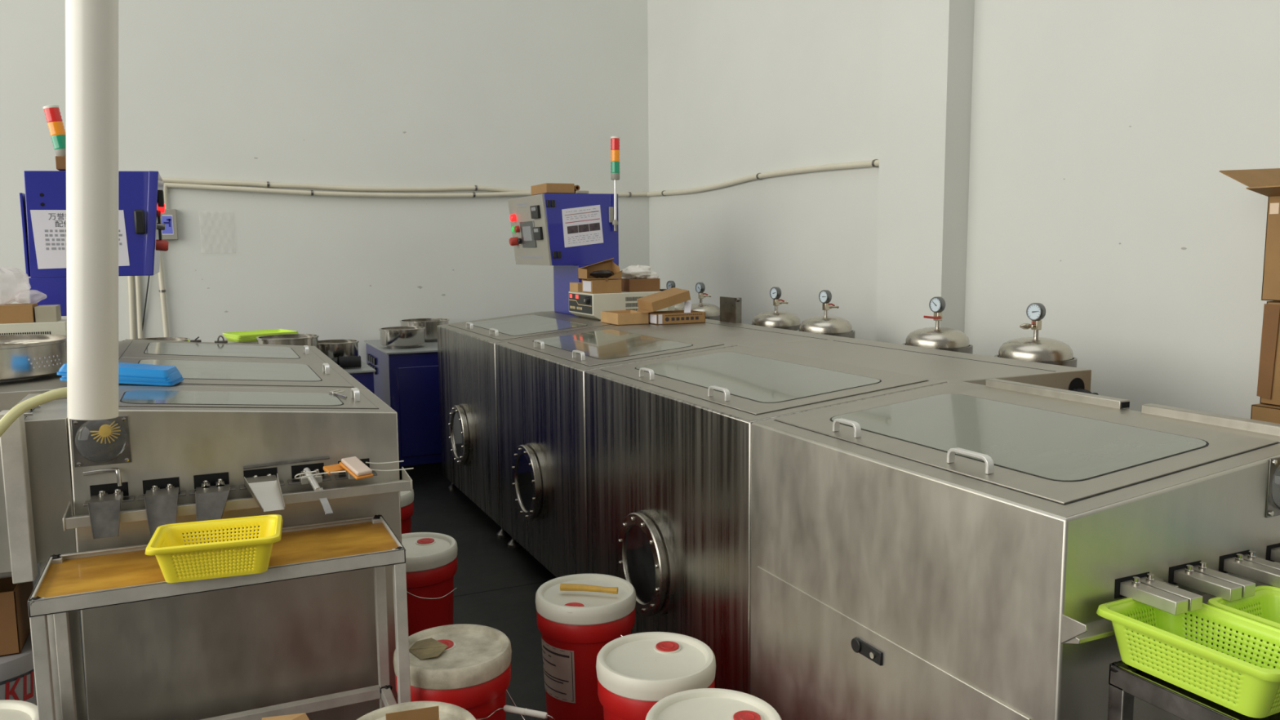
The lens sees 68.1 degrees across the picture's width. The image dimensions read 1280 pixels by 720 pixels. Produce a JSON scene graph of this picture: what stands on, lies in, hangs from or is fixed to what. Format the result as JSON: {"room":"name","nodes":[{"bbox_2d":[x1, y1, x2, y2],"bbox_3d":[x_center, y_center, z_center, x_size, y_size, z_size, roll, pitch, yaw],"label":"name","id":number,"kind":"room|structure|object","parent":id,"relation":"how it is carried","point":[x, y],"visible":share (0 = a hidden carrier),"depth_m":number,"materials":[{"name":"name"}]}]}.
{"room":"factory floor","nodes":[
{"label":"factory floor","id":0,"kind":"room"},
{"bbox_2d":[32,474,556,719],"bbox_3d":[-1.722,1.345,1.535,14.000,0.100,9.940,-4,7,-25],"label":"floor","id":1,"kind":"structure","parent":0,"point":[486,562],"depth_m":4.19,"materials":[{"name":"paint"}]},
{"bbox_2d":[0,630,37,706],"bbox_3d":[-1.730,0.965,2.520,0.312,0.423,0.312,-4,7,-25],"label":"pail","id":2,"kind":"object","parent":1,"relation":"on","point":[17,678],"visible":0.27,"depth_m":2.44,"materials":[{"name":"white plastic"}]},
{"bbox_2d":[0,577,33,656],"bbox_3d":[-1.806,0.646,2.521,0.310,0.208,0.330,-4,7,-25],"label":"carton","id":3,"kind":"object","parent":2,"relation":"on","point":[15,623],"visible":0.51,"depth_m":2.44,"materials":[{"name":"cardboard"}]},
{"bbox_2d":[0,572,12,578],"bbox_3d":[-1.801,0.565,2.475,0.330,0.043,0.044,-4,7,-25],"label":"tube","id":4,"kind":"object","parent":3,"relation":"on","point":[9,574],"visible":0.02,"depth_m":2.51,"materials":[{"name":"plastic"}]},
{"bbox_2d":[0,699,38,719],"bbox_3d":[-1.500,1.021,2.123,0.312,0.400,0.312,-4,7,-25],"label":"pail","id":5,"kind":"object","parent":1,"relation":"on","point":[10,709],"visible":0.8,"depth_m":2.21,"materials":[{"name":"white plastic"}]},
{"bbox_2d":[0,393,87,719],"bbox_3d":[-1.829,0.647,2.474,0.669,1.066,0.465,-4,7,-25],"label":"machine","id":6,"kind":"object","parent":1,"relation":"on","point":[36,489],"visible":0.6,"depth_m":2.42,"materials":[{"name":"metal"}]},
{"bbox_2d":[0,339,368,412],"bbox_3d":[-1.848,0.513,3.597,1.385,1.069,1.596,-4,7,-25],"label":"machine","id":7,"kind":"object","parent":1,"relation":"on","point":[200,364],"visible":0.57,"depth_m":3.43,"materials":[{"name":"metal"}]},
{"bbox_2d":[0,333,66,382],"bbox_3d":[-2.066,-0.001,2.986,0.482,0.117,0.482,-4,7,-25],"label":"basket","id":8,"kind":"object","parent":7,"relation":"on","point":[28,356],"visible":0.91,"depth_m":2.91,"materials":[{"name":"metal"}]},
{"bbox_2d":[0,315,66,335],"bbox_3d":[-2.318,-0.068,3.431,0.460,0.148,0.351,-4,7,-25],"label":"supplies","id":9,"kind":"object","parent":7,"relation":"on","point":[59,327],"visible":0.29,"depth_m":3.33,"materials":[{"name":"beige plastic"}]},
{"bbox_2d":[0,302,37,323],"bbox_3d":[-2.250,-0.163,3.333,0.213,0.062,0.125,-4,7,-25],"label":"cardboard box","id":10,"kind":"object","parent":9,"relation":"on","point":[9,313],"visible":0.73,"depth_m":3.30,"materials":[{"name":"cardboard"}]},
{"bbox_2d":[34,304,61,322],"bbox_3d":[-2.120,-0.168,3.396,0.065,0.054,0.120,-4,7,-25],"label":"cardboard box","id":11,"kind":"object","parent":9,"relation":"on","point":[51,313],"visible":1,"depth_m":3.35,"materials":[{"name":"cardboard"}]},
{"bbox_2d":[19,170,168,315],"bbox_3d":[-2.264,-0.421,4.018,0.499,0.712,0.674,-4,7,-25],"label":"control box","id":12,"kind":"object","parent":7,"relation":"on","point":[141,206],"visible":0.43,"depth_m":3.68,"materials":[{"name":"blue metal"}]},
{"bbox_2d":[55,155,66,170],"bbox_3d":[-2.211,-0.772,3.739,0.148,0.050,0.120,-4,7,-25],"label":"cardboard box","id":13,"kind":"object","parent":12,"relation":"on","point":[60,161],"visible":0.35,"depth_m":3.66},
{"bbox_2d":[42,105,66,155],"bbox_3d":[-2.263,-0.887,3.680,0.083,0.200,0.054,-4,7,-25],"label":"tower","id":14,"kind":"object","parent":13,"relation":"on","point":[52,113],"visible":0.93,"depth_m":3.66,"materials":[{"name":"multicoloured plastic"}]},
{"bbox_2d":[44,229,122,249],"bbox_3d":[-2.170,-0.470,3.702,0.262,0.077,0.001,-4,7,-25],"label":"print","id":15,"kind":"object","parent":12,"relation":"attached to","point":[46,230],"depth_m":3.66},
{"bbox_2d":[156,222,164,230],"bbox_3d":[-1.949,-0.543,3.855,0.032,0.030,0.028,-4,7,-25],"label":"switch","id":16,"kind":"object","parent":12,"relation":"attached to","point":[160,226],"depth_m":3.84,"materials":[{"name":"grey"}]},
{"bbox_2d":[157,204,164,213],"bbox_3d":[-1.944,-0.618,3.848,0.029,0.042,0.040,-4,7,-25],"label":"lamp","id":17,"kind":"object","parent":12,"relation":"attached to","point":[161,207],"depth_m":3.83,"materials":[{"name":"red"}]},
{"bbox_2d":[59,370,183,386],"bbox_3d":[-1.557,0.046,2.857,0.307,0.058,0.136,-2,7,-11],"label":"plastic tray","id":18,"kind":"object","parent":7,"relation":"on","point":[175,377],"visible":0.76,"depth_m":2.81,"materials":[{"name":"plastic"}]},
{"bbox_2d":[57,362,178,381],"bbox_3d":[-1.565,0.032,2.855,0.307,0.060,0.136,-2,7,-11],"label":"plastic tray","id":19,"kind":"object","parent":18,"relation":"on","point":[126,371],"visible":0.63,"depth_m":2.81,"materials":[{"name":"plastic"}]},
{"bbox_2d":[214,335,227,342],"bbox_3d":[-1.921,-0.096,4.343,0.055,0.036,0.035,-4,7,-25],"label":"clamp","id":20,"kind":"object","parent":7,"relation":"on","point":[219,336],"visible":0.98,"depth_m":4.33,"materials":[{"name":"metal"}]},
{"bbox_2d":[27,515,411,719],"bbox_3d":[-1.002,0.826,2.355,0.804,0.725,0.339,-4,7,-25],"label":"work table","id":21,"kind":"object","parent":1,"relation":"on","point":[67,583],"visible":0.95,"depth_m":2.31,"materials":[{"name":"metal"}]},
{"bbox_2d":[145,514,283,582],"bbox_3d":[-0.976,0.437,2.196,0.278,0.088,0.213,-3,7,-19],"label":"plastic basket","id":22,"kind":"object","parent":21,"relation":"on","point":[175,561],"visible":1,"depth_m":2.14,"materials":[{"name":"plastic"}]},
{"bbox_2d":[62,385,413,719],"bbox_3d":[-1.106,0.614,2.694,0.821,1.068,0.669,-4,7,-25],"label":"machine","id":23,"kind":"object","parent":1,"relation":"on","point":[171,455],"visible":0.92,"depth_m":2.53,"materials":[{"name":"metal"}]},
{"bbox_2d":[0,386,66,436],"bbox_3d":[-1.476,0.172,2.322,0.043,0.196,0.380,3,8,30],"label":"hose","id":24,"kind":"object","parent":23,"relation":"on","point":[13,414],"visible":0.61,"depth_m":2.29,"materials":[{"name":"plastic"}]},
{"bbox_2d":[65,0,118,420],"bbox_3d":[-1.183,-2.153,2.042,0.404,4.597,0.106,-4,7,-25],"label":"pvc pipe","id":25,"kind":"object","parent":23,"relation":"on","point":[91,26],"visible":1,"depth_m":2.17,"materials":[{"name":"plastic"}]},
{"bbox_2d":[62,466,413,531],"bbox_3d":[-1.008,0.352,2.445,0.820,0.096,0.184,-4,7,-25],"label":"shelf","id":26,"kind":"object","parent":23,"relation":"attached to","point":[156,500],"depth_m":2.42,"materials":[{"name":"silver metal"}]},
{"bbox_2d":[243,456,329,469],"bbox_3d":[-0.951,0.277,2.555,0.219,0.014,0.010,-4,7,-25],"label":"rod","id":27,"kind":"object","parent":23,"relation":"on","point":[325,457],"visible":1,"depth_m":2.55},
{"bbox_2d":[328,389,346,398],"bbox_3d":[-0.907,0.103,2.890,0.041,0.011,0.139,-6,9,-38],"label":"wire hook","id":28,"kind":"object","parent":23,"relation":"on","point":[335,392],"visible":1,"depth_m":2.91,"materials":[{"name":"metal"}]},
{"bbox_2d":[294,456,413,479],"bbox_3d":[-0.766,0.289,2.545,0.306,0.044,0.109,-4,7,-25],"label":"tool","id":29,"kind":"object","parent":23,"relation":"on","point":[353,465],"visible":1,"depth_m":2.53,"materials":[{"name":"orange plastic"}]},
{"bbox_2d":[261,712,309,719],"bbox_3d":[-0.809,1.031,2.197,0.125,0.351,0.230,-4,7,-25],"label":"carton","id":30,"kind":"object","parent":1,"relation":"on","point":[303,716],"visible":1,"depth_m":2.26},
{"bbox_2d":[343,360,375,394],"bbox_3d":[-2.268,0.440,5.499,1.340,0.775,0.779,-4,7,-25],"label":"machine","id":31,"kind":"object","parent":1,"relation":"on","point":[364,375],"visible":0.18,"depth_m":5.38,"materials":[{"name":"blue metal"}]},
{"bbox_2d":[120,337,190,341],"bbox_3d":[-2.571,0.000,5.035,0.342,0.213,0.342,-4,7,-25],"label":"bowl","id":32,"kind":"object","parent":31,"relation":"on","point":[172,339],"visible":0.09,"depth_m":5.17,"materials":[{"name":"metal"}]},
{"bbox_2d":[224,338,257,343],"bbox_3d":[-2.248,-0.043,5.591,0.355,0.163,0.260,-4,7,-25],"label":"tray stand","id":33,"kind":"object","parent":31,"relation":"on","point":[228,340],"visible":0.09,"depth_m":5.44,"materials":[{"name":"metal"}]},
{"bbox_2d":[224,335,257,342],"bbox_3d":[-2.225,-0.136,5.575,0.354,0.023,0.264,-6,9,-39],"label":"plastic tray","id":34,"kind":"object","parent":33,"relation":"on","point":[237,340],"visible":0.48,"depth_m":5.41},
{"bbox_2d":[224,330,298,339],"bbox_3d":[-2.226,-0.144,5.570,0.354,0.023,0.264,-6,9,-41],"label":"plastic tray","id":35,"kind":"object","parent":34,"relation":"on","point":[272,331],"visible":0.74,"depth_m":5.42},
{"bbox_2d":[222,328,297,337],"bbox_3d":[-2.228,-0.153,5.565,0.354,0.023,0.264,-7,9,-43],"label":"plastic tray","id":36,"kind":"object","parent":35,"relation":"on","point":[262,332],"visible":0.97,"depth_m":5.61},
{"bbox_2d":[256,333,319,348],"bbox_3d":[-1.972,-0.033,5.322,0.332,0.200,0.332,-4,7,-25],"label":"bowl","id":37,"kind":"object","parent":31,"relation":"on","point":[309,340],"visible":0.4,"depth_m":5.24,"materials":[{"name":"metal"}]},
{"bbox_2d":[318,339,359,359],"bbox_3d":[-1.819,-0.041,5.647,0.282,0.138,0.282,-4,7,-25],"label":"bowl","id":38,"kind":"object","parent":31,"relation":"on","point":[331,348],"visible":0.64,"depth_m":5.54,"materials":[{"name":"metal"}]},
{"bbox_2d":[331,355,361,368],"bbox_3d":[-1.690,0.013,5.452,0.165,0.072,0.072,-2,7,-16],"label":"motor","id":39,"kind":"object","parent":31,"relation":"on","point":[343,362],"visible":0.94,"depth_m":5.43,"materials":[{"name":"black metal"}]},
{"bbox_2d":[364,339,442,478],"bbox_3d":[-1.345,0.286,6.561,0.927,0.815,0.909,-4,7,-25],"label":"machine","id":40,"kind":"object","parent":1,"relation":"on","point":[406,380],"visible":0.41,"depth_m":6.05,"materials":[{"name":"blue metal"}]},
{"bbox_2d":[378,326,425,348],"bbox_3d":[-1.564,-0.148,6.242,0.296,0.125,0.296,-4,7,-25],"label":"bowl","id":41,"kind":"object","parent":40,"relation":"on","point":[393,337],"visible":1,"depth_m":6.13,"materials":[{"name":"metal"}]},
{"bbox_2d":[400,318,449,342],"bbox_3d":[-1.515,-0.210,6.679,0.342,0.145,0.342,-4,7,-25],"label":"bowl","id":42,"kind":"object","parent":40,"relation":"on","point":[430,325],"visible":0.47,"depth_m":6.55,"materials":[{"name":"metal"}]},
{"bbox_2d":[400,490,413,533],"bbox_3d":[-1.152,0.774,4.188,0.312,0.400,0.312,-4,7,-25],"label":"paint bucket","id":43,"kind":"object","parent":1,"relation":"on","point":[406,497],"visible":0.13,"depth_m":4.13,"materials":[{"name":"plastic"}]},
{"bbox_2d":[356,701,476,719],"bbox_3d":[-0.511,1.019,2.130,0.312,0.384,0.312,-4,7,-25],"label":"paint bucket","id":44,"kind":"object","parent":1,"relation":"on","point":[447,711],"visible":0.74,"depth_m":2.22,"materials":[{"name":"plastic"}]},
{"bbox_2d":[386,706,439,719],"bbox_3d":[-0.494,0.816,2.073,0.115,0.064,0.091,-3,7,-17],"label":"cardboard tray","id":45,"kind":"object","parent":44,"relation":"on","point":[429,713],"visible":1,"depth_m":2.12,"materials":[{"name":"cardboard"}]},
{"bbox_2d":[401,532,457,636],"bbox_3d":[-0.815,0.862,3.441,0.312,0.394,0.320,-4,7,-25],"label":"paint bucket","id":46,"kind":"object","parent":1,"relation":"on","point":[431,557],"visible":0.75,"depth_m":3.34,"materials":[{"name":"plastic"}]},
{"bbox_2d":[393,623,555,719],"bbox_3d":[-0.458,0.964,2.555,0.379,0.394,0.368,-4,7,-25],"label":"paint bucket","id":47,"kind":"object","parent":1,"relation":"on","point":[473,673],"visible":0.88,"depth_m":2.47,"materials":[{"name":"plastic"}]},
{"bbox_2d":[408,637,448,659],"bbox_3d":[-0.571,0.775,2.542,0.124,0.012,0.083,6,9,44],"label":"paper scrap","id":48,"kind":"object","parent":47,"relation":"on","point":[437,647],"visible":0.86,"depth_m":2.54,"materials":[{"name":"paper"}]},
{"bbox_2d":[436,311,718,537],"bbox_3d":[-0.420,0.284,5.474,1.313,1.058,1.234,-4,7,-25],"label":"machine","id":49,"kind":"object","parent":1,"relation":"on","point":[466,351],"visible":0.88,"depth_m":5.11,"materials":[{"name":"metal"}]},
{"bbox_2d":[507,193,618,315],"bbox_3d":[-0.486,-0.642,5.792,0.497,0.710,0.667,-4,7,-25],"label":"control box","id":50,"kind":"object","parent":49,"relation":"on","point":[568,233],"visible":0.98,"depth_m":5.52,"materials":[{"name":"blue metal"}]},
{"bbox_2d":[509,213,516,222],"bbox_3d":[-0.787,-0.879,5.871,0.034,0.050,0.048,-4,7,-25],"label":"lamp","id":51,"kind":"object","parent":50,"relation":"attached to","point":[513,217],"depth_m":5.85,"materials":[{"name":"red"}]},
{"bbox_2d":[530,182,574,195],"bbox_3d":[-0.517,-1.005,5.590,0.172,0.055,0.280,-4,7,-25],"label":"cardboard box","id":52,"kind":"object","parent":50,"relation":"on","point":[547,188],"visible":0.86,"depth_m":5.48,"materials":[{"name":"cardboard"}]},
{"bbox_2d":[567,225,578,234],"bbox_3d":[-0.388,-0.752,5.466,0.069,0.050,0.001,-4,7,-25],"label":"photo","id":53,"kind":"object","parent":50,"relation":"attached to","point":[571,229],"depth_m":5.47},
{"bbox_2d":[574,190,588,193],"bbox_3d":[-0.352,-0.981,5.548,0.073,0.015,0.100,-4,7,-25],"label":"pad","id":54,"kind":"object","parent":50,"relation":"on","point":[577,191],"visible":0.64,"depth_m":5.50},
{"bbox_2d":[566,208,599,244],"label":"print","id":55,"kind":"object","parent":50,"relation":"attached to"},
{"bbox_2d":[577,223,589,232],"bbox_3d":[-0.326,-0.764,5.494,0.069,0.050,0.001,-4,7,-25],"label":"photo","id":56,"kind":"object","parent":50,"relation":"attached to","point":[582,228],"depth_m":5.49},
{"bbox_2d":[589,222,599,231],"bbox_3d":[-0.264,-0.776,5.521,0.070,0.050,0.001,-4,7,-25],"label":"photo","id":57,"kind":"object","parent":50,"relation":"attached to","point":[595,226],"depth_m":5.52},
{"bbox_2d":[610,136,619,231],"bbox_3d":[-0.142,-1.025,5.519,0.056,0.542,0.054,-4,7,-25],"label":"tower","id":58,"kind":"object","parent":50,"relation":"attached to","point":[615,140],"visible":1,"depth_m":5.49,"materials":[{"name":"multicoloured plastic"}]},
{"bbox_2d":[568,290,667,319],"bbox_3d":[-0.138,-0.317,5.404,0.482,0.148,0.376,-4,7,-25],"label":"supplies","id":59,"kind":"object","parent":49,"relation":"on","point":[590,305],"visible":0.56,"depth_m":5.22,"materials":[{"name":"beige metal"}]},
{"bbox_2d":[569,282,582,292],"bbox_3d":[-0.357,-0.416,5.405,0.046,0.050,0.130,-4,7,-25],"label":"cardboard box","id":60,"kind":"object","parent":59,"relation":"on","point":[574,286],"visible":0.8,"depth_m":5.37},
{"bbox_2d":[582,278,621,293],"bbox_3d":[-0.214,-0.415,5.258,0.176,0.081,0.156,-4,7,-25],"label":"cardboard box","id":61,"kind":"object","parent":59,"relation":"on","point":[588,286],"visible":0.94,"depth_m":5.20,"materials":[{"name":"cardboard"}]},
{"bbox_2d":[577,257,622,279],"bbox_3d":[-0.219,-0.506,5.235,0.213,0.115,0.138,-4,7,-25],"label":"carton","id":62,"kind":"object","parent":61,"relation":"on","point":[584,273],"visible":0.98,"depth_m":5.28,"materials":[{"name":"cardboard"}]},
{"bbox_2d":[589,270,613,278],"bbox_3d":[-0.210,-0.474,5.234,0.147,0.044,0.061,-4,7,-25],"label":"plastic bag","id":63,"kind":"object","parent":62,"relation":"in","point":[602,273],"visible":0.98,"depth_m":5.21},
{"bbox_2d":[619,277,659,291],"bbox_3d":[-0.006,-0.432,5.428,0.191,0.070,0.160,-4,7,-25],"label":"cardboard box","id":64,"kind":"object","parent":59,"relation":"on","point":[644,284],"visible":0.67,"depth_m":5.36,"materials":[{"name":"cardboard"}]},
{"bbox_2d":[619,265,653,279],"bbox_3d":[-0.021,-0.500,5.401,0.213,0.084,0.150,-4,7,-25],"label":"plastic bag","id":65,"kind":"object","parent":64,"relation":"on","point":[631,272],"visible":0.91,"depth_m":5.36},
{"bbox_2d":[645,271,658,278],"bbox_3d":[0.068,-0.477,5.414,0.081,0.050,0.070,-4,7,-25],"label":"plastic bag","id":66,"kind":"object","parent":64,"relation":"on","point":[653,275],"visible":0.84,"depth_m":5.39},
{"bbox_2d":[600,310,648,324],"bbox_3d":[-0.082,-0.224,4.992,0.174,0.060,0.230,-4,7,-25],"label":"cardboard tray","id":67,"kind":"object","parent":49,"relation":"on","point":[615,317],"visible":0.98,"depth_m":4.91,"materials":[{"name":"cardboard"}]},
{"bbox_2d":[535,573,635,719],"bbox_3d":[-0.163,0.911,2.954,0.312,0.400,0.327,-4,7,-25],"label":"paint bucket","id":68,"kind":"object","parent":1,"relation":"on","point":[574,627],"visible":0.87,"depth_m":2.84,"materials":[{"name":"plastic"}]},
{"bbox_2d":[542,656,555,666],"bbox_3d":[-0.277,0.917,2.887,0.014,0.005,0.080,-4,7,-25],"label":"print","id":69,"kind":"object","parent":68,"relation":"attached to","point":[548,661],"depth_m":2.88,"materials":[{"name":"grey"}]},
{"bbox_2d":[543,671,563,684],"bbox_3d":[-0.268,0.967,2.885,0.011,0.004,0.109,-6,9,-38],"label":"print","id":70,"kind":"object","parent":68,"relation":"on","point":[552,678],"depth_m":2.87,"materials":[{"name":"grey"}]},
{"bbox_2d":[544,681,566,694],"bbox_3d":[-0.263,1.000,2.887,0.013,0.004,0.116,-6,9,-40],"label":"print","id":71,"kind":"object","parent":68,"relation":"on","point":[550,687],"depth_m":2.87,"materials":[{"name":"grey"}]},
{"bbox_2d":[543,668,568,682],"bbox_3d":[-0.261,0.959,2.879,0.016,0.004,0.126,-7,9,-42],"label":"print","id":72,"kind":"object","parent":68,"relation":"on","point":[552,676],"depth_m":2.86,"materials":[{"name":"grey"}]},
{"bbox_2d":[542,644,569,657],"bbox_3d":[-0.254,0.880,2.865,0.044,0.007,0.112,-4,7,-25],"label":"print","id":73,"kind":"object","parent":68,"relation":"on","point":[552,651],"depth_m":2.85,"materials":[{"name":"grey"}]},
{"bbox_2d":[560,583,617,594],"bbox_3d":[-0.157,0.705,2.921,0.181,0.022,0.025,1,7,11],"label":"stick","id":74,"kind":"object","parent":68,"relation":"on","point":[563,587],"visible":1,"depth_m":2.92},
{"bbox_2d":[595,631,715,719],"bbox_3d":[0.043,0.965,2.487,0.312,0.400,0.312,-4,7,-25],"label":"paint bucket","id":75,"kind":"object","parent":1,"relation":"on","point":[635,672],"visible":0.95,"depth_m":2.41,"materials":[{"name":"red plastic"}]},
{"bbox_2d":[494,296,854,577],"bbox_3d":[0.089,0.343,4.374,1.313,1.190,1.176,-4,7,-25],"label":"machine","id":76,"kind":"object","parent":1,"relation":"on","point":[540,403],"depth_m":4.07,"materials":[{"name":"metal"}]},
{"bbox_2d":[636,287,705,324],"bbox_3d":[0.150,-0.287,4.989,0.338,0.180,0.193,-4,7,-25],"label":"cardboard box","id":77,"kind":"object","parent":76,"relation":"on","point":[655,302],"visible":0.92,"depth_m":4.92,"materials":[{"name":"cardboard"}]},
{"bbox_2d":[665,313,702,321],"bbox_3d":[0.228,-0.220,4.926,0.215,0.032,0.001,-4,7,-25],"label":"print","id":78,"kind":"object","parent":77,"relation":"attached to","point":[668,317],"depth_m":4.93,"materials":[{"name":"brown"}]},
{"bbox_2d":[684,301,691,312],"bbox_3d":[0.250,-0.278,4.952,0.035,0.059,0.062,0,7,7],"label":"paper slip","id":79,"kind":"object","parent":77,"relation":"on","point":[687,306],"visible":1,"depth_m":4.95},
{"bbox_2d":[666,280,684,310],"bbox_3d":[0.212,0.094,6.272,0.284,1.236,0.284,-4,7,-25],"label":"tank","id":80,"kind":"object","parent":1,"relation":"on","point":[670,284],"visible":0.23,"depth_m":6.17,"materials":[{"name":"metal"}]},
{"bbox_2d":[680,282,719,320],"bbox_3d":[0.381,0.135,5.910,0.284,1.236,0.284,-4,7,-25],"label":"tank","id":81,"kind":"object","parent":1,"relation":"on","point":[712,311],"visible":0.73,"depth_m":5.78,"materials":[{"name":"metal"}]},
{"bbox_2d":[645,688,782,719],"bbox_3d":[0.167,1.003,2.150,0.312,0.400,0.312,-4,7,-25],"label":"paint bucket","id":82,"kind":"object","parent":1,"relation":"on","point":[702,704],"visible":1,"depth_m":2.21,"materials":[{"name":"plastic"}]},
{"bbox_2d":[749,287,799,330],"bbox_3d":[0.736,0.222,5.148,0.284,1.236,0.284,-4,7,-25],"label":"tank","id":83,"kind":"object","parent":1,"relation":"on","point":[775,319],"visible":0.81,"depth_m":5.01,"materials":[{"name":"metal"}]},
{"bbox_2d":[796,289,854,337],"bbox_3d":[0.924,0.268,4.746,0.284,1.236,0.284,-4,7,-25],"label":"tank","id":84,"kind":"object","parent":1,"relation":"on","point":[825,324],"visible":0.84,"depth_m":4.61,"materials":[{"name":"metal"}]},
{"bbox_2d":[584,338,1091,694],"bbox_3d":[0.588,0.530,3.314,1.313,1.058,1.182,-4,7,-25],"label":"machine","id":85,"kind":"object","parent":1,"relation":"on","point":[668,440],"visible":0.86,"depth_m":2.96,"materials":[{"name":"metal"}]},
{"bbox_2d":[1068,377,1098,395],"bbox_3d":[1.402,0.569,3.003,0.099,1.027,0.071,-4,7,-25],"label":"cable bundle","id":86,"kind":"object","parent":85,"relation":"attached to","point":[1077,384],"visible":0.19,"depth_m":2.96,"materials":[{"name":"black"}]},
{"bbox_2d":[902,297,973,353],"bbox_3d":[1.254,0.349,4.037,0.284,1.236,0.284,-4,7,-25],"label":"tank","id":87,"kind":"object","parent":1,"relation":"on","point":[937,337],"visible":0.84,"depth_m":3.90,"materials":[{"name":"metal"}]},
{"bbox_2d":[750,378,1279,719],"bbox_3d":[0.855,0.654,2.159,0.737,1.078,1.142,-4,7,-25],"label":"machine","id":88,"kind":"object","parent":1,"relation":"on","point":[953,550],"visible":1,"depth_m":1.89,"materials":[{"name":"metal"}]},
{"bbox_2d":[994,302,1077,367],"bbox_3d":[1.472,0.402,3.570,0.284,1.236,0.284,-4,7,-25],"label":"tank","id":89,"kind":"object","parent":1,"relation":"on","point":[1035,348],"visible":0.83,"depth_m":3.44,"materials":[{"name":"metal"}]},
{"bbox_2d":[1107,632,1279,719],"bbox_3d":[1.237,0.890,1.490,0.731,0.760,0.624,-4,7,-25],"label":"work table","id":90,"kind":"object","parent":1,"relation":"on","point":[1126,682],"visible":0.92,"depth_m":1.51,"materials":[{"name":"metal"}]},
{"bbox_2d":[1096,597,1279,718],"bbox_3d":[0.908,0.466,1.508,0.183,0.088,0.300,-4,7,-26],"label":"plastic basket","id":91,"kind":"object","parent":90,"relation":"on","point":[1150,640],"visible":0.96,"depth_m":1.51,"materials":[{"name":"plastic"}]},
{"bbox_2d":[1207,585,1279,668],"bbox_3d":[1.105,0.462,1.529,0.183,0.088,0.300,-4,7,-26],"label":"plastic basket","id":92,"kind":"object","parent":90,"relation":"on","point":[1264,607],"visible":0.34,"depth_m":1.65,"materials":[{"name":"plastic"}]},
{"bbox_2d":[1250,403,1279,423],"bbox_3d":[2.141,0.620,2.894,0.345,0.950,0.390,-4,7,-25],"label":"carton","id":93,"kind":"object","parent":1,"relation":"on","point":[1263,412],"visible":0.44,"depth_m":2.91,"materials":[{"name":"cardboard"}]},
{"bbox_2d":[1256,301,1279,406],"bbox_3d":[2.140,-0.014,2.839,0.319,0.318,0.362,-4,7,-25],"label":"carton","id":94,"kind":"object","parent":93,"relation":"on","point":[1268,376],"visible":1,"depth_m":2.91,"materials":[{"name":"cardboard"}]},
{"bbox_2d":[1219,168,1279,301],"bbox_3d":[2.064,-0.388,2.850,0.405,0.421,0.482,-4,7,-25],"label":"carton","id":95,"kind":"object","parent":94,"relation":"on","point":[1266,182],"visible":1,"depth_m":2.90,"materials":[{"name":"brown"}]},
{"bbox_2d":[0,0,649,364],"bbox_3d":[-5.106,-2.128,5.185,11.300,6.000,0.200,-4,7,-25],"label":"wall","id":96,"kind":"structure","parent":0,"point":[508,94],"depth_m":6.59,"materials":[{"name":"paint"}]},
{"bbox_2d":[127,275,135,339],"bbox_3d":[-3.278,-0.315,6.109,0.047,0.950,0.030,-4,7,-25],"label":"conduit","id":97,"kind":"object","parent":96,"relation":"attached to","point":[131,289],"visible":0.4,"depth_m":6.10,"materials":[{"name":"plastic"}]},
{"bbox_2d":[134,275,142,338],"bbox_3d":[-3.240,-0.318,6.127,0.042,0.950,0.030,-4,7,-25],"label":"conduit","id":98,"kind":"object","parent":96,"relation":"attached to","point":[137,278],"visible":0.38,"depth_m":6.12,"materials":[{"name":"plastic"}]},
{"bbox_2d":[142,275,149,329],"bbox_3d":[-3.203,-0.365,6.139,0.093,0.481,0.008,-4,7,-25],"label":"cable","id":99,"kind":"object","parent":96,"relation":"attached to","point":[148,276],"visible":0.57,"depth_m":6.14,"materials":[{"name":"black rubber"}]},
{"bbox_2d":[157,252,168,337],"bbox_3d":[-3.104,-0.365,6.173,0.046,0.832,0.040,0,7,2],"label":"conduit","id":100,"kind":"object","parent":96,"relation":"attached to","point":[161,277],"visible":0.59,"depth_m":6.16,"materials":[{"name":"plastic"}]},
{"bbox_2d":[161,208,177,239],"bbox_3d":[-3.059,-0.878,6.139,0.110,0.196,0.058,-4,7,-25],"label":"meter","id":101,"kind":"object","parent":96,"relation":"attached to","point":[169,216],"visible":0.66,"depth_m":6.12,"materials":[{"name":"grey plastic"}]},
{"bbox_2d":[195,131,454,312],"bbox_3d":[-2.169,-0.975,6.575,1.760,1.242,0.001,-4,7,-25],"label":"wall marks","id":102,"kind":"object","parent":96,"relation":"attached to","point":[419,286],"depth_m":6.74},
{"bbox_2d":[163,182,532,208],"bbox_3d":[-1.907,-1.130,6.647,2.592,0.178,0.049,-4,7,-25],"label":"conduit","id":103,"kind":"object","parent":96,"relation":"attached to","point":[312,193],"visible":0.85,"depth_m":6.53,"materials":[{"name":"plastic"}]},
{"bbox_2d":[161,177,646,197],"bbox_3d":[-1.615,-1.232,6.780,3.661,0.085,0.040,-4,7,-25],"label":"conduit","id":104,"kind":"object","parent":96,"relation":"attached to","point":[268,184],"visible":0.84,"depth_m":6.58,"materials":[{"name":"plastic"}]},
{"bbox_2d":[647,0,1279,418],"bbox_3d":[2.200,-1.947,3.100,0.200,6.000,10.140,-4,7,-25],"label":"wall","id":105,"kind":"structure","parent":0,"point":[737,89],"depth_m":4.08,"materials":[{"name":"paint"}]},
{"bbox_2d":[646,159,879,196],"bbox_3d":[0.664,-1.179,6.260,0.042,0.077,2.871,-4,7,-25],"label":"conduit","id":106,"kind":"object","parent":105,"relation":"attached to","point":[875,163],"visible":1,"depth_m":5.86,"materials":[{"name":"plastic"}]},
{"bbox_2d":[875,0,974,344],"bbox_3d":[1.365,-2.103,4.478,0.150,6.000,0.469,-4,7,-25],"label":"column","id":107,"kind":"structure","parent":105,"relation":"attached to","point":[926,61],"depth_m":4.51,"materials":[{"name":"paint"}]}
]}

